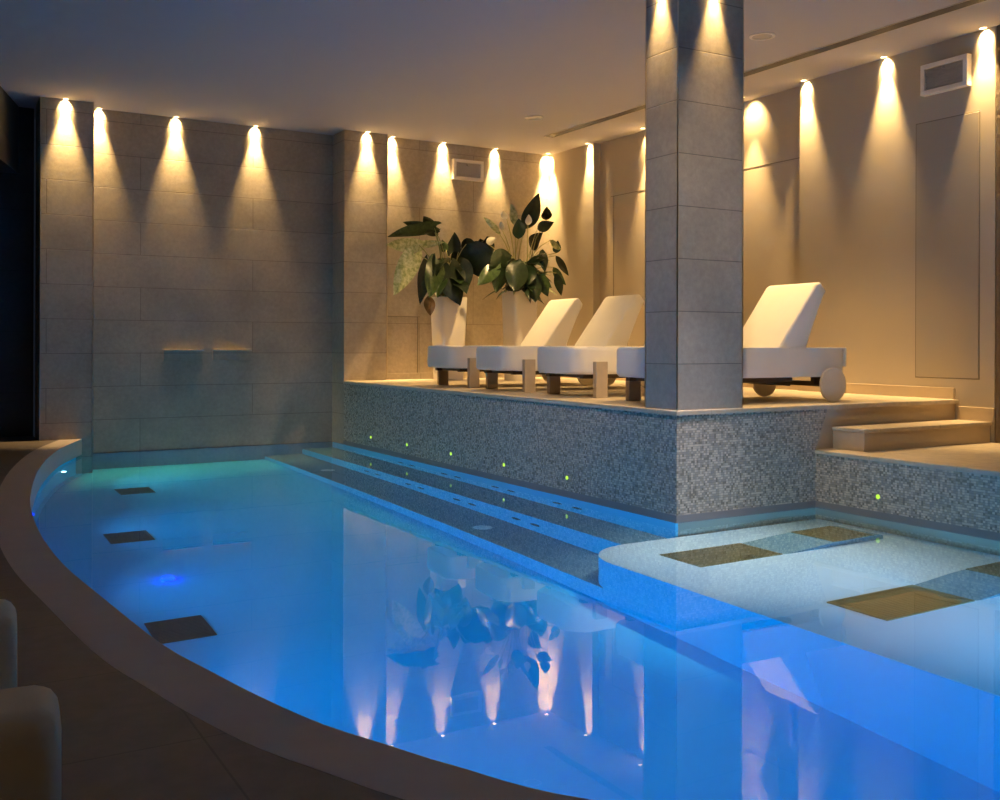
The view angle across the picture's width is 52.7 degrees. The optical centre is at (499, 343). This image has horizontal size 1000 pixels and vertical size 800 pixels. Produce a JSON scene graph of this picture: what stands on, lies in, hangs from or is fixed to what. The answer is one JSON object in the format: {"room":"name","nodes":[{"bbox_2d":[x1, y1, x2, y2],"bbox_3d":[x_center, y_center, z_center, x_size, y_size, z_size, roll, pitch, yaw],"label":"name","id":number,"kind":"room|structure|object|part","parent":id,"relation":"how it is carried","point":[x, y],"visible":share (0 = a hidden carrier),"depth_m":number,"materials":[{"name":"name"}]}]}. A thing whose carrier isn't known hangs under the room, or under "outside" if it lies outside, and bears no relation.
{"room":"spa","nodes":[
{"label":"spa","id":0,"kind":"room"},
{"bbox_2d":[0,107,33,436],"bbox_3d":[-5.894,-0.022,9.325,2.867,4.610,0.150,0,0,-30],"label":"wall","id":1,"kind":"structure","parent":0,"point":[16,190],"depth_m":9.92,"materials":[{"name":"stone"}]},
{"bbox_2d":[0,86,18,173],"bbox_3d":[-4.529,-1.993,8.898,0.680,0.659,1.940,0,0,-30],"label":"trim","id":2,"kind":"structure","parent":1,"relation":"attached to","point":[9,110],"depth_m":9.49,"materials":[{"name":"stone"}]},
{"bbox_2d":[0,436,403,799],"bbox_3d":[-0.667,0.929,4.769,6.979,0.001,13.000,0,0,-30],"label":"floor","id":3,"kind":"structure","parent":0,"point":[122,740],"depth_m":2.35,"materials":[{"name":"brown tile"}]},
{"bbox_2d":[0,599,16,688],"bbox_3d":[-1.314,0.724,2.065,0.580,0.405,0.530,0,0,-26],"label":"lounge chair","id":4,"kind":"object","parent":3,"relation":"on","point":[8,615],"visible":0.59,"depth_m":1.96,"materials":[{"name":"beige fabric"}]},
{"bbox_2d":[0,685,61,799],"bbox_3d":[-0.998,0.725,1.549,0.580,0.405,0.530,0,0,-25],"label":"lounge chair","id":5,"kind":"object","parent":3,"relation":"on","point":[30,720],"visible":1,"depth_m":1.42,"materials":[{"name":"beige fabric"}]},
{"bbox_2d":[93,108,332,452],"bbox_3d":[-3.100,-0.014,10.592,2.770,4.610,0.150,0,0,-30],"label":"wall","id":6,"kind":"structure","parent":0,"point":[209,236],"depth_m":10.54,"materials":[{"name":"tile"}]},
{"bbox_2d":[35,97,92,456],"bbox_3d":[-4.231,-0.017,9.784,0.467,4.610,0.400,0,0,-30],"label":"pillar","id":7,"kind":"structure","parent":6,"relation":"attached to","point":[66,125],"depth_m":9.61,"materials":[{"name":"tile"}]},
{"bbox_2d":[163,350,203,360],"bbox_3d":[-3.257,0.125,10.385,0.400,0.112,0.070,0,0,-30],"label":"spout","id":8,"kind":"object","parent":6,"relation":"attached to","point":[168,355],"visible":1,"depth_m":10.38,"materials":[{"name":"metal"}]},
{"bbox_3d":[-3.256,0.074,10.385,0.400,0.010,0.070,0,0,-30],"label":"blade","id":9,"kind":"part","parent":8,"relation":"part of","materials":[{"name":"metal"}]},
{"bbox_2d":[213,350,251,360],"bbox_3d":[-2.824,0.126,10.639,0.400,0.112,0.070,0,0,-30],"label":"spout","id":10,"kind":"object","parent":6,"relation":"attached to","point":[218,355],"visible":1,"depth_m":10.63,"materials":[{"name":"metal"}]},
{"bbox_3d":[-2.824,0.075,10.639,0.400,0.010,0.070,0,0,-30],"label":"blade","id":11,"kind":"part","parent":10,"relation":"part of","materials":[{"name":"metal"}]},
{"bbox_2d":[387,137,549,372],"bbox_3d":[-0.274,-0.006,12.105,2.625,4.610,0.400,0,0,-30],"label":"wall","id":12,"kind":"structure","parent":0,"point":[421,183],"depth_m":11.73,"materials":[{"name":"tile"}]},
{"bbox_2d":[332,130,386,443],"bbox_3d":[-1.599,-0.010,11.270,0.505,4.610,0.500,0,0,-30],"label":"pillar","id":13,"kind":"structure","parent":12,"relation":"attached to","point":[359,274],"depth_m":11.06,"materials":[{"name":"tile"}]},
{"bbox_2d":[386,135,387,379],"bbox_3d":[-1.251,-0.954,11.179,0.008,2.720,0.006,0,0,-30],"label":"trim","id":14,"kind":"structure","parent":12,"relation":"attached to","point":[387,135],"depth_m":11.18,"materials":[{"name":"metal"}]},
{"bbox_2d":[387,316,417,372],"bbox_3d":[-1.100,0.051,11.392,0.430,0.712,0.014,0,0,-30],"label":"trim","id":15,"kind":"structure","parent":12,"relation":"attached to","point":[387,316],"depth_m":11.48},
{"bbox_2d":[387,372,541,379],"bbox_3d":[-0.354,0.374,11.818,2.190,0.070,0.015,0,0,-30],"label":"baseboard","id":16,"kind":"structure","parent":12,"relation":"attached to","point":[390,376],"depth_m":11.47,"materials":[{"name":"stone"}]},
{"bbox_2d":[452,158,483,181],"bbox_3d":[-0.377,-2.019,11.776,0.400,0.235,0.057,0,0,-30],"label":"air vent","id":17,"kind":"object","parent":12,"relation":"in","point":[466,170],"visible":1,"depth_m":11.76,"materials":[{"name":"white plastic"}]},
{"bbox_2d":[456,162,479,177],"bbox_3d":[-0.381,-2.019,11.784,0.324,0.165,0.040,0,0,-30],"label":"grille","id":18,"kind":"object","parent":17,"relation":"attached to","point":[463,169],"depth_m":11.77,"materials":[{"name":"grey metal"}]},
{"bbox_2d":[0,0,999,154],"bbox_3d":[0.181,-2.360,5.435,9.400,0.100,13.600,0,0,-30],"label":"ceiling","id":19,"kind":"structure","parent":0,"point":[457,72],"depth_m":8.11,"materials":[{"name":"paint"}]},
{"bbox_2d":[39,96,40,440],"bbox_3d":[-4.327,-0.703,9.491,0.008,3.240,0.006,0,0,-30],"label":"trim","id":20,"kind":"structure","parent":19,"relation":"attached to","point":[40,96],"depth_m":9.49,"materials":[{"name":"metal"}]},
{"bbox_2d":[92,103,93,455],"bbox_3d":[-3.926,-0.616,9.726,0.009,3.410,0.006,0,0,-30],"label":"trim","id":21,"kind":"structure","parent":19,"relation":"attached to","point":[93,103],"depth_m":9.72,"materials":[{"name":"metal"}]},
{"bbox_2d":[525,115,542,119],"bbox_3d":[0.348,-2.304,10.309,0.190,0.010,0.190,0,0,-30],"label":"recessed light","id":22,"kind":"object","parent":19,"relation":"in","point":[532,117],"visible":1,"depth_m":10.30,"materials":[{"name":"white plastic"}]},
{"bbox_2d":[544,104,644,137],"bbox_3d":[0.989,-2.304,10.508,0.127,0.005,1.773,0,0,-30],"label":"ceiling vent","id":23,"kind":"object","parent":19,"relation":"in","point":[641,107],"depth_m":10.47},
{"bbox_2d":[749,32,774,40],"bbox_3d":[1.966,-2.299,7.560,0.190,0.010,0.190,0,0,-30],"label":"recessed light","id":24,"kind":"object","parent":19,"relation":"in","point":[760,36],"visible":1,"depth_m":7.56,"materials":[{"name":"white plastic"}]},
{"bbox_2d":[744,0,987,76],"bbox_3d":[2.640,-2.300,7.695,0.128,0.005,2.256,0,0,-30],"label":"ceiling vent","id":25,"kind":"object","parent":19,"relation":"in","point":[914,20],"depth_m":7.53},
{"bbox_2d":[344,384,674,514],"bbox_3d":[-0.300,0.747,8.572,0.020,0.615,5.470,0,0,-30],"label":"wall","id":26,"kind":"structure","parent":0,"point":[625,457],"depth_m":7.61,"materials":[{"name":"grey tile"}]},
{"bbox_2d":[343,440,999,540],"bbox_3d":[1.183,1.086,7.234,1.234,0.055,9.280,0,0,-30],"label":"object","id":27,"kind":"structure","parent":26,"relation":"attached to","point":[991,535],"depth_m":6.57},
{"bbox_2d":[343,377,958,415],"bbox_3d":[0.882,0.428,9.304,2.822,0.030,5.602,0,0,-30],"label":"floor","id":28,"kind":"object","parent":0,"point":[572,392],"visible":0.67,"depth_m":7.75,"materials":[{"name":"stone"}]},
{"bbox_2d":[386,216,493,379],"bbox_3d":[-0.652,-0.499,11.022,0.690,1.814,1.339,0,0,37],"label":"potted plant","id":29,"kind":"object","parent":28,"relation":"on","point":[447,312],"visible":0.98,"depth_m":11.05,"materials":[{"name":"green plant"}]},
{"bbox_2d":[431,297,466,379],"bbox_3d":[-0.572,-0.052,11.234,0.330,0.920,0.330,0,0,-30],"label":"pot","id":30,"kind":"object","parent":28,"relation":"on","point":[448,319],"depth_m":11.11,"materials":[{"name":"white ceramic"}]},
{"bbox_2d":[428,298,592,387],"bbox_3d":[0.119,-0.017,9.860,1.585,0.854,0.764,0,0,-26],"label":"sun lounger","id":31,"kind":"object","parent":28,"relation":"on","point":[554,325],"visible":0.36,"depth_m":9.77,"materials":[{"name":"beige fabric"}]},
{"bbox_3d":[-0.562,0.271,9.921,0.102,0.275,0.050,0,0,-26],"label":"leg","id":32,"kind":"part","parent":31,"relation":"part of","materials":[{"name":"brown wood"}]},
{"bbox_3d":[0.112,0.129,9.856,1.570,0.207,0.660,0,0,-26],"label":"mattress","id":33,"kind":"part","parent":31,"relation":"part of","materials":[{"name":"beige fabric"}]},
{"bbox_3d":[0.129,0.270,9.865,1.410,0.070,0.680,0,0,-26],"label":"frame","id":34,"kind":"part","parent":31,"relation":"part of","materials":[{"name":"brown wood"}]},
{"bbox_3d":[-0.244,0.272,9.281,0.102,0.275,0.050,0,0,-26],"label":"leg","id":35,"kind":"part","parent":31,"relation":"part of","materials":[{"name":"brown wood"}]},
{"bbox_3d":[0.503,-0.203,10.005,0.432,0.479,0.530,0,0,-26],"label":"backrest","id":36,"kind":"part","parent":31,"relation":"part of","materials":[{"name":"beige fabric"}]},
{"bbox_2d":[502,290,536,380],"bbox_3d":[0.216,-0.089,11.175,0.316,1.000,0.316,0,0,-30],"label":"pot","id":37,"kind":"object","parent":28,"relation":"on","point":[519,315],"depth_m":11.04,"materials":[{"name":"white ceramic"}]},
{"bbox_2d":[477,193,568,380],"bbox_3d":[0.270,-0.639,11.136,1.047,2.100,0.866,0,0,-1],"label":"potted plant","id":38,"kind":"object","parent":28,"relation":"on","point":[524,286],"visible":0.98,"depth_m":11.03,"materials":[{"name":"green plant"}]},
{"bbox_2d":[476,294,644,391],"bbox_3d":[0.607,-0.015,9.068,1.585,0.854,0.764,0,0,-26],"label":"sun lounger","id":39,"kind":"object","parent":28,"relation":"on","point":[612,324],"visible":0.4,"depth_m":8.96,"materials":[{"name":"beige fabric"}]},
{"bbox_3d":[-0.074,0.272,9.129,0.102,0.275,0.050,0,0,-26],"label":"leg","id":40,"kind":"part","parent":39,"relation":"part of","materials":[{"name":"brown wood"}]},
{"bbox_3d":[0.617,0.272,9.073,1.410,0.070,0.680,0,0,-26],"label":"frame","id":41,"kind":"part","parent":39,"relation":"part of","materials":[{"name":"brown wood"}]},
{"bbox_3d":[0.243,0.273,8.489,0.102,0.275,0.050,0,0,-26],"label":"leg","id":42,"kind":"part","parent":39,"relation":"part of","materials":[{"name":"brown wood"}]},
{"bbox_3d":[0.599,0.130,9.064,1.570,0.207,0.660,0,0,-26],"label":"mattress","id":43,"kind":"part","parent":39,"relation":"part of","materials":[{"name":"beige fabric"}]},
{"bbox_3d":[0.991,-0.202,9.213,0.432,0.479,0.530,0,0,-26],"label":"backrest","id":44,"kind":"part","parent":39,"relation":"part of","materials":[{"name":"beige fabric"}]},
{"bbox_2d":[538,344,644,397],"bbox_3d":[1.119,-0.014,8.174,1.585,0.854,0.764,0,0,-26],"label":"sun lounger","id":45,"kind":"object","parent":28,"relation":"on","point":[599,364],"visible":0.23,"depth_m":7.64,"materials":[{"name":"beige fabric"}]},
{"bbox_3d":[0.439,0.274,8.235,0.102,0.275,0.050,0,0,-26],"label":"leg","id":46,"kind":"part","parent":45,"relation":"part of","materials":[{"name":"brown wood"}]},
{"bbox_3d":[1.112,0.132,8.171,1.570,0.207,0.660,0,0,-26],"label":"mattress","id":47,"kind":"part","parent":45,"relation":"part of","materials":[{"name":"beige fabric"}]},
{"bbox_3d":[1.129,0.273,8.180,1.410,0.070,0.680,0,0,-26],"label":"frame","id":48,"kind":"part","parent":45,"relation":"part of","materials":[{"name":"brown wood"}]},
{"bbox_3d":[0.756,0.275,7.596,0.102,0.275,0.050,0,0,-26],"label":"leg","id":49,"kind":"part","parent":45,"relation":"part of","materials":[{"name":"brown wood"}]},
{"bbox_2d":[644,0,743,410],"bbox_3d":[1.245,-0.946,6.461,0.546,2.720,0.316,0,0,-30],"label":"column","id":50,"kind":"structure","parent":28,"relation":"on","point":[694,50],"depth_m":6.32,"materials":[{"name":"tile"}]},
{"bbox_3d":[0.934,-0.947,6.458,0.007,2.720,0.007,0,0,-30],"label":"corner trim","id":51,"kind":"part","parent":50,"relation":"part of","materials":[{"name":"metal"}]},
{"bbox_3d":[1.090,-0.947,6.191,0.007,2.720,0.007,0,0,-30],"label":"corner trim","id":52,"kind":"part","parent":50,"relation":"part of","materials":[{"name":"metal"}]},
{"bbox_3d":[1.555,-0.946,6.464,0.007,2.720,0.007,0,0,-30],"label":"corner trim","id":53,"kind":"part","parent":50,"relation":"part of","materials":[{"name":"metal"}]},
{"bbox_2d":[617,282,845,401],"bbox_3d":[1.644,-0.012,7.230,1.585,0.854,0.764,0,0,-26],"label":"sun lounger","id":54,"kind":"object","parent":28,"relation":"on","point":[776,333],"visible":0.81,"depth_m":7.17,"materials":[{"name":"beige fabric"}]},
{"bbox_3d":[0.963,0.275,7.291,0.102,0.275,0.050,0,0,-26],"label":"leg","id":55,"kind":"part","parent":54,"relation":"part of","materials":[{"name":"brown wood"}]},
{"bbox_3d":[1.654,0.275,7.235,1.410,0.070,0.680,0,0,-26],"label":"frame","id":56,"kind":"part","parent":54,"relation":"part of","materials":[{"name":"brown wood"}]},
{"bbox_3d":[1.637,0.133,7.226,1.570,0.207,0.660,0,0,-26],"label":"mattress","id":57,"kind":"part","parent":54,"relation":"part of","materials":[{"name":"beige fabric"}]},
{"bbox_3d":[2.028,-0.199,7.376,0.432,0.479,0.530,0,0,-26],"label":"backrest","id":58,"kind":"part","parent":54,"relation":"part of","materials":[{"name":"beige fabric"}]},
{"bbox_2d":[600,86,799,379],"bbox_3d":[2.073,0.001,10.380,0.320,4.610,3.110,0,0,-30],"label":"wall","id":59,"kind":"structure","parent":0,"point":[771,192],"depth_m":9.55,"materials":[{"name":"beige paint"}]},
{"bbox_2d":[549,143,599,345],"bbox_3d":[1.015,-0.002,12.096,0.410,4.610,0.920,0,0,-30],"label":"wall","id":60,"kind":"structure","parent":59,"relation":"attached to","point":[574,173],"depth_m":11.87,"materials":[{"name":"beige paint"}]},
{"bbox_2d":[611,157,799,295],"bbox_3d":[1.991,-0.625,10.215,0.013,2.082,2.890,0,0,-30],"label":"trim","id":61,"kind":"structure","parent":59,"relation":"attached to","point":[799,157],"depth_m":11.41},
{"bbox_2d":[616,378,797,389],"bbox_3d":[1.926,0.373,10.294,0.020,0.085,3.110,0,0,-30],"label":"baseboard","id":62,"kind":"structure","parent":59,"relation":"attached to","point":[791,387],"depth_m":9.20,"materials":[{"name":"stone"}]},
{"bbox_2d":[675,409,826,515],"bbox_3d":[1.652,0.752,6.535,1.325,0.615,0.020,0,0,-30],"label":"wall","id":63,"kind":"structure","parent":0,"point":[729,461],"depth_m":6.48,"materials":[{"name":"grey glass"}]},
{"bbox_2d":[816,404,954,449],"bbox_3d":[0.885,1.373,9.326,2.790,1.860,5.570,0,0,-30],"label":"stone step","id":64,"kind":"structure","parent":0,"point":[935,412],"depth_m":7.16,"materials":[{"name":"stone"}]},
{"bbox_2d":[799,26,996,442],"bbox_3d":[3.292,0.004,8.214,0.410,4.610,1.860,0,0,-30],"label":"wall","id":65,"kind":"structure","parent":0,"point":[858,123],"depth_m":8.18,"materials":[{"name":"beige paint"}]},
{"bbox_2d":[798,383,954,398],"bbox_3d":[3.024,0.376,8.243,0.020,0.085,1.540,0,0,-30],"label":"baseboard","id":66,"kind":"structure","parent":65,"relation":"attached to","point":[852,388],"depth_m":8.01,"materials":[{"name":"stone"}]},
{"bbox_2d":[920,53,971,96],"bbox_3d":[3.369,-2.025,7.630,0.057,0.235,0.400,0,0,-30],"label":"air vent","id":67,"kind":"object","parent":65,"relation":"in","point":[953,73],"visible":1,"depth_m":7.61,"materials":[{"name":"white plastic"}]},
{"bbox_2d":[926,60,962,89],"bbox_3d":[3.377,-2.025,7.635,0.040,0.165,0.324,0,0,-30],"label":"grille","id":68,"kind":"object","parent":67,"relation":"attached to","point":[943,74],"depth_m":7.62,"materials":[{"name":"grey metal"}]},
{"bbox_2d":[915,110,979,379],"bbox_3d":[3.394,-0.723,7.651,0.026,1.981,0.549,0,0,-30],"label":"door","id":69,"kind":"structure","parent":65,"relation":"in","point":[947,247],"depth_m":7.63,"materials":[{"name":"paint"}]},
{"bbox_2d":[958,406,994,421],"bbox_3d":[3.504,0.520,7.424,0.020,0.100,0.290,0,0,-30],"label":"baseboard","id":70,"kind":"structure","parent":65,"relation":"attached to","point":[964,413],"depth_m":7.41,"materials":[{"name":"wood"}]},
{"bbox_2d":[995,25,999,442],"bbox_3d":[4.037,0.007,6.938,0.415,4.610,1.085,0,0,-30],"label":"trim","id":71,"kind":"structure","parent":65,"relation":"attached to","point":[997,382],"depth_m":7.28,"materials":[{"name":"brown stone"}]},
{"bbox_2d":[815,454,999,532],"bbox_3d":[3.096,0.906,5.173,0.020,0.315,3.790,0,0,-30],"label":"wall","id":72,"kind":"structure","parent":0,"point":[970,500],"depth_m":6.14,"materials":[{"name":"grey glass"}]},
{"bbox_2d":[815,442,999,476],"bbox_3d":[4.682,0.739,4.336,1.932,0.030,6.840,0,0,-30],"label":"paving","id":73,"kind":"object","parent":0,"point":[978,458],"visible":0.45,"depth_m":6.40,"materials":[{"name":"stone"}]},
{"bbox_2d":[832,419,991,451],"bbox_3d":[2.916,0.643,7.093,1.360,0.150,0.275,0,0,-30],"label":"stone step","id":74,"kind":"structure","parent":73,"relation":"on","point":[906,435],"depth_m":6.90,"materials":[{"name":"stone"}]},
{"bbox_3d":[-0.383,1.686,6.297,4.918,1.225,9.853,0,0,-30],"label":"shell","id":75,"kind":"object","parent":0,"visible":0},
{"bbox_2d":[0,439,590,799],"bbox_3d":[-1.155,1.002,5.162,10.352,0.150,3.811,0,0,37],"label":"pool coping","id":76,"kind":"object","parent":75,"relation":"on","point":[240,713],"visible":0.76,"depth_m":2.69},
{"bbox_2d":[32,442,999,799],"bbox_3d":[-0.395,1.099,6.394,4.792,0.001,9.833,0,0,-30],"label":"pool water","id":77,"kind":"object","parent":75,"relation":"in","point":[540,640],"visible":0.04,"depth_m":4.04,"materials":[{"name":"teal liquid"}]}
]}

